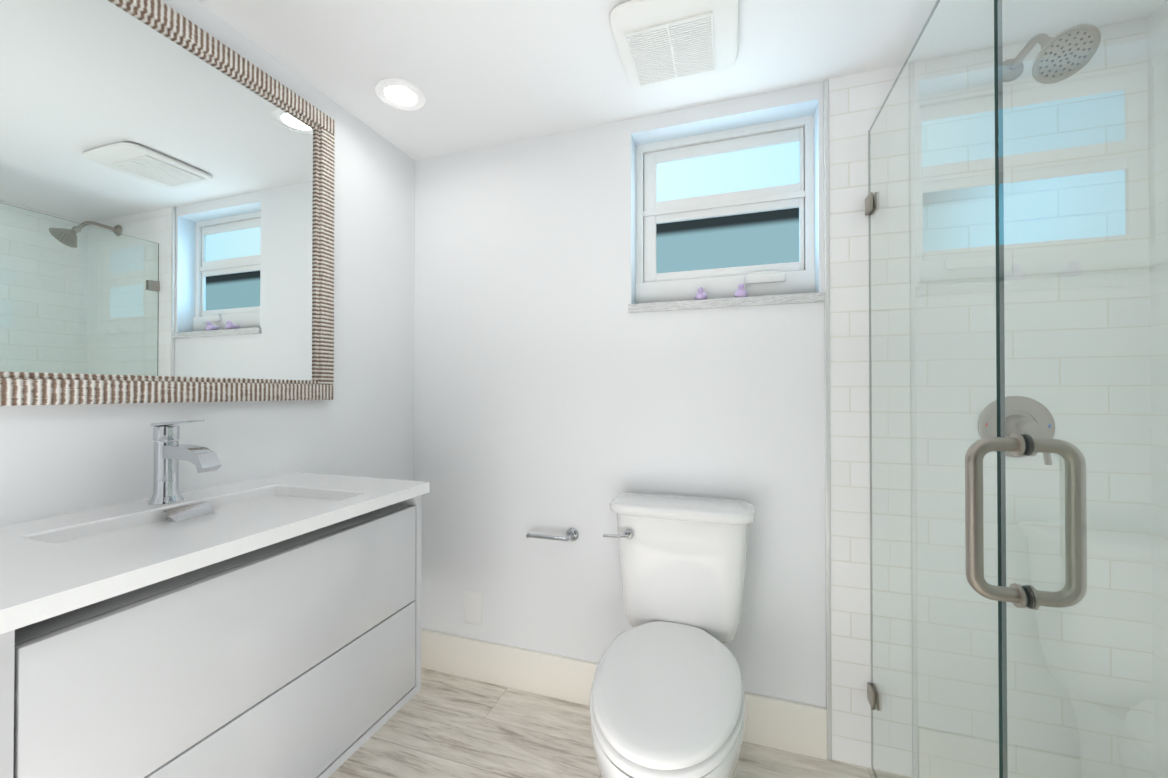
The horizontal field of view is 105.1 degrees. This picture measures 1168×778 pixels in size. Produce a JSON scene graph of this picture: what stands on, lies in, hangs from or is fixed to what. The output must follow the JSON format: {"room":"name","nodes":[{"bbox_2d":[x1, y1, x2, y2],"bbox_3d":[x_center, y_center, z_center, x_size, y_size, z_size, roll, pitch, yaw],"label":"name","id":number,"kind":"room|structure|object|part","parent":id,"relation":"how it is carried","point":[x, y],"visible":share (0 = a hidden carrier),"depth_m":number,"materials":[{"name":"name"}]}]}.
{"room":"bathroom","nodes":[
{"label":"bathroom","id":0,"kind":"room"},
{"bbox_2d":[0,0,414,525],"bbox_3d":[-1.069,0.087,1.032,0.120,2.134,2.470,0,0,18],"label":"wall","id":1,"kind":"structure","parent":0,"point":[56,460],"depth_m":1.44,"materials":[{"name":"white paint"}]},
{"bbox_2d":[0,372,333,405],"bbox_3d":[-0.991,0.001,1.025,0.034,0.062,0.964,0,0,18],"label":"frame","id":2,"kind":"object","parent":1,"relation":"attached to","point":[24,388],"visible":0.98,"depth_m":1.00,"materials":[{"name":"brown wood"}]},
{"bbox_2d":[0,0,334,379],"bbox_3d":[-0.991,-0.442,1.028,0.034,0.907,0.964,0,0,18],"label":"mirror glass","id":3,"kind":"object","parent":1,"relation":"attached to","point":[156,202],"depth_m":1.02,"materials":[{"name":"silver mirror"}]},
{"bbox_2d":[0,420,428,777],"bbox_3d":[-0.777,0.443,0.938,0.492,0.750,0.773,0,0,18],"label":"bathroom vanity","id":4,"kind":"object","parent":1,"relation":"attached to","point":[268,627],"visible":1,"depth_m":0.79,"materials":[{"name":"grey wood"}]},
{"bbox_2d":[148,420,221,504],"bbox_3d":[-0.886,0.161,0.993,0.180,0.185,0.060,0,0,18],"label":"faucet","id":5,"kind":"object","parent":4,"relation":"on","point":[168,451],"depth_m":0.99,"materials":[{"name":"silver metal"}]},
{"bbox_2d":[0,472,428,633],"bbox_3d":[-0.777,0.300,0.939,0.492,0.093,0.773,0,0,18],"label":"countertop","id":6,"kind":"structure","parent":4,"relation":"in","point":[146,566],"depth_m":0.81,"materials":[{"name":"white stone"}]},
{"bbox_3d":[-0.574,0.682,0.872,0.019,0.227,0.709,0,0,18],"label":"drawer","id":7,"kind":"part","parent":4,"relation":"part of","materials":[{"name":"grey paint"}]},
{"bbox_2d":[313,127,334,384],"bbox_3d":[-0.850,-0.428,1.457,0.034,0.827,0.062,0,0,18],"label":"frame","id":8,"kind":"object","parent":1,"relation":"attached to","point":[324,164],"visible":0.75,"depth_m":1.44,"materials":[{"name":"brown wood"}]},
{"bbox_2d":[328,668,907,777],"bbox_3d":[0.095,1.201,0.642,2.570,0.100,2.470,0,0,18],"label":"floor","id":9,"kind":"structure","parent":0,"point":[440,725],"depth_m":1.46,"materials":[{"name":"beige tile"}]},
{"bbox_2d":[590,493,755,777],"bbox_3d":[0.230,0.757,1.190,0.448,0.796,0.722,0,0,18],"label":"toilet","id":10,"kind":"object","parent":9,"relation":"on","point":[667,698],"visible":1,"depth_m":1.22,"materials":[{"name":"white ceramic"}]},
{"bbox_3d":[0.107,0.452,1.390,0.091,0.032,0.035,0,0,18],"label":"flush lever","id":11,"kind":"part","parent":10,"relation":"part of","materials":[{"name":"silver metal"}]},
{"bbox_3d":[0.197,0.742,1.084,0.365,0.018,0.496,0,0,18],"label":"seat","id":12,"kind":"part","parent":10,"relation":"part of","materials":[{"name":"white plastic"}]},
{"bbox_3d":[0.202,0.717,1.103,0.356,0.024,0.520,0,0,18],"label":"seat lid","id":13,"kind":"part","parent":10,"relation":"part of","materials":[{"name":"white plastic"}]},
{"bbox_3d":[0.202,0.955,1.100,0.368,0.400,0.537,0,0,18],"label":"bowl","id":14,"kind":"part","parent":10,"relation":"part of","materials":[{"name":"white ceramic"}]},
{"bbox_3d":[0.312,0.575,1.440,0.408,0.360,0.188,0,0,18],"label":"tank","id":15,"kind":"part","parent":10,"relation":"part of","materials":[{"name":"white ceramic"}]},
{"bbox_3d":[0.311,0.378,1.435,0.446,0.034,0.210,0,0,18],"label":"tank lid","id":16,"kind":"part","parent":10,"relation":"part of","materials":[{"name":"white ceramic"}]},
{"bbox_2d":[865,0,1167,777],"bbox_3d":[0.664,0.174,0.720,0.138,1.940,1.366,0,0,18],"label":"shower door","id":17,"kind":"structure","parent":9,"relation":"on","point":[1072,591],"depth_m":0.71,"materials":[{"name":"clear glass"}]},
{"bbox_3d":[0.769,0.176,1.041,0.006,1.940,0.690,0,0,18],"label":"glass fixed panel","id":18,"kind":"part","parent":17,"relation":"part of","materials":[{"name":"grey"}]},
{"bbox_3d":[0.643,0.192,0.655,0.138,0.254,0.033,0,0,18],"label":"handle pull","id":19,"kind":"part","parent":17,"relation":"part of","materials":[{"name":"silver metal"}]},
{"bbox_3d":[0.557,0.169,0.393,0.006,1.936,0.653,0,0,18],"label":"glass door","id":20,"kind":"part","parent":17,"relation":"part of","materials":[{"name":"grey"}]},
{"bbox_2d":[414,82,825,707],"bbox_3d":[0.433,0.092,1.682,2.330,2.134,0.300,0,0,18],"label":"wall","id":21,"kind":"structure","parent":0,"point":[558,390],"depth_m":1.67,"materials":[{"name":"white paint"}]},
{"bbox_2d":[464,590,481,624],"bbox_3d":[-0.446,0.880,1.802,0.081,0.130,0.007,0,0,18],"label":"electrical outlet cover","id":22,"kind":"object","parent":21,"relation":"attached to","point":[472,607],"visible":1,"depth_m":1.80,"materials":[{"name":"white plastic"}]},
{"bbox_2d":[526,528,578,541],"bbox_3d":[-0.117,0.544,1.662,0.182,0.050,0.072,0,0,18],"label":"paper holder","id":23,"kind":"object","parent":21,"relation":"attached to","point":[572,534],"visible":1,"depth_m":1.65,"materials":[{"name":"silver metal"}]},
{"bbox_2d":[421,628,826,759],"bbox_3d":[0.018,1.081,1.644,1.560,0.155,0.016,0,0,18],"label":"baseboard","id":24,"kind":"structure","parent":21,"relation":"attached to","point":[788,725],"depth_m":1.67,"materials":[{"name":"white paint"}]},
{"bbox_2d":[636,115,814,303],"bbox_3d":[0.496,-0.614,1.635,0.610,0.621,0.090,0,0,18],"label":"window","id":25,"kind":"structure","parent":21,"relation":"in","point":[721,214],"depth_m":1.61,"materials":[{"name":"white paint"}]},
{"bbox_3d":[0.496,-0.784,1.634,0.550,0.221,0.054,0,0,18],"label":"sash frame","id":26,"kind":"part","parent":25,"relation":"part of","materials":[{"name":"white paint"}]},
{"bbox_3d":[0.496,-0.527,1.632,0.550,0.253,0.054,0,0,18],"label":"sash frame","id":27,"kind":"part","parent":25,"relation":"part of","materials":[{"name":"white paint"}]},
{"bbox_3d":[0.509,-0.529,1.621,0.497,0.197,0.006,0,0,18],"label":"sash glass","id":28,"kind":"part","parent":25,"relation":"part of","materials":[{"name":"clear glass"}]},
{"bbox_3d":[0.510,-0.778,1.623,0.499,0.158,0.006,0,0,18],"label":"sash glass","id":29,"kind":"part","parent":25,"relation":"part of","materials":[{"name":"clear glass"}]},
{"bbox_2d":[745,270,785,283],"bbox_3d":[0.621,-0.384,1.537,0.130,0.040,0.014,0,0,18],"label":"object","id":30,"kind":"structure","parent":25,"relation":"attached to","point":[765,277],"depth_m":1.53,"materials":[{"name":"white paint"}]},
{"bbox_2d":[631,99,819,303],"bbox_3d":[0.472,-0.615,1.561,0.610,0.621,0.084,0,0,18],"label":"liner","id":31,"kind":"object","parent":21,"relation":"attached to","point":[771,114],"visible":0.86,"depth_m":1.55,"materials":[{"name":"white paint"}]},
{"bbox_2d":[628,292,824,312],"bbox_3d":[0.471,-0.289,1.546,0.631,0.030,0.089,0,0,18],"label":"window sill","id":32,"kind":"structure","parent":21,"relation":"attached to","point":[816,297],"depth_m":1.50,"materials":[{"name":"white stone"}]},
{"bbox_2d":[695,287,706,299],"bbox_3d":[0.411,-0.329,1.571,0.042,0.050,0.071,0,0,18],"label":"bird figurine","id":33,"kind":"object","parent":32,"relation":"on","point":[701,294],"visible":0.81,"depth_m":1.55,"materials":[{"name":"purple wax"}]},
{"bbox_2d":[735,284,747,297],"bbox_3d":[0.534,-0.329,1.521,0.042,0.050,0.071,0,0,18],"label":"bird figurine","id":34,"kind":"object","parent":32,"relation":"on","point":[741,291],"visible":0.94,"depth_m":1.50,"materials":[{"name":"purple ceramic"}]},
{"bbox_2d":[824,79,831,759],"bbox_3d":[0.766,0.090,1.408,0.014,2.134,0.013,0,0,18],"label":"trim","id":35,"kind":"structure","parent":21,"relation":"attached to","point":[827,417],"depth_m":1.40,"materials":[{"name":"white"}]},
{"bbox_2d":[829,18,1153,777],"bbox_3d":[1.132,0.089,1.291,0.758,2.134,0.008,0,0,18],"label":"wall tile","id":36,"kind":"structure","parent":21,"relation":"attached to","point":[856,101],"depth_m":1.27,"materials":[{"name":"white tile"}]},
{"bbox_2d":[978,396,1054,464],"bbox_3d":[1.201,0.111,1.223,0.172,0.182,0.076,0,0,18],"label":"shower valve","id":37,"kind":"object","parent":36,"relation":"attached to","point":[1020,415],"depth_m":1.24,"materials":[{"name":"silver metal"}]},
{"bbox_2d":[1003,24,1100,83],"bbox_3d":[1.166,-0.843,1.142,0.118,0.183,0.265,0,0,18],"label":"shower head","id":38,"kind":"object","parent":36,"relation":"attached to","point":[1056,63],"depth_m":1.07},
{"bbox_2d":[196,0,1165,160],"bbox_3d":[0.095,-1.033,0.659,2.570,0.100,2.470,0,0,18],"label":"ceiling","id":39,"kind":"structure","parent":0,"point":[482,73],"depth_m":1.29,"materials":[{"name":"white paint"}]},
{"bbox_2d":[375,78,425,110],"bbox_3d":[-0.605,-0.972,1.480,0.154,0.008,0.154,0,0,18],"label":"recessed light","id":40,"kind":"object","parent":39,"relation":"in","point":[382,85],"depth_m":1.48,"materials":[{"name":"white plastic"}]},
{"bbox_3d":[-0.605,-0.974,1.480,0.102,0.001,0.102,0,0,18],"label":"recessed ceiling light lens","id":41,"kind":"part","parent":40,"relation":"part of","materials":[{"name":"white plastic"}]},
{"bbox_2d":[610,0,738,87],"bbox_3d":[0.256,-0.965,1.240,0.325,0.027,0.325,0,0,18],"label":"fan","id":42,"kind":"object","parent":39,"relation":"attached to","point":[660,42],"visible":0.98,"depth_m":1.22,"materials":[{"name":"white plastic"}]},
{"bbox_3d":[1.259,0.081,0.269,0.120,2.134,2.470,0,0,18],"label":"wall","id":43,"kind":"structure","parent":0,"visible":0},
{"bbox_2d":[1147,0,1167,777],"bbox_3d":[1.274,0.083,0.521,0.008,2.134,1.367,0,0,18],"label":"wall tile","id":44,"kind":"structure","parent":43,"relation":"attached to","point":[1156,317],"depth_m":1.15,"materials":[{"name":"white tile"}]}
]}

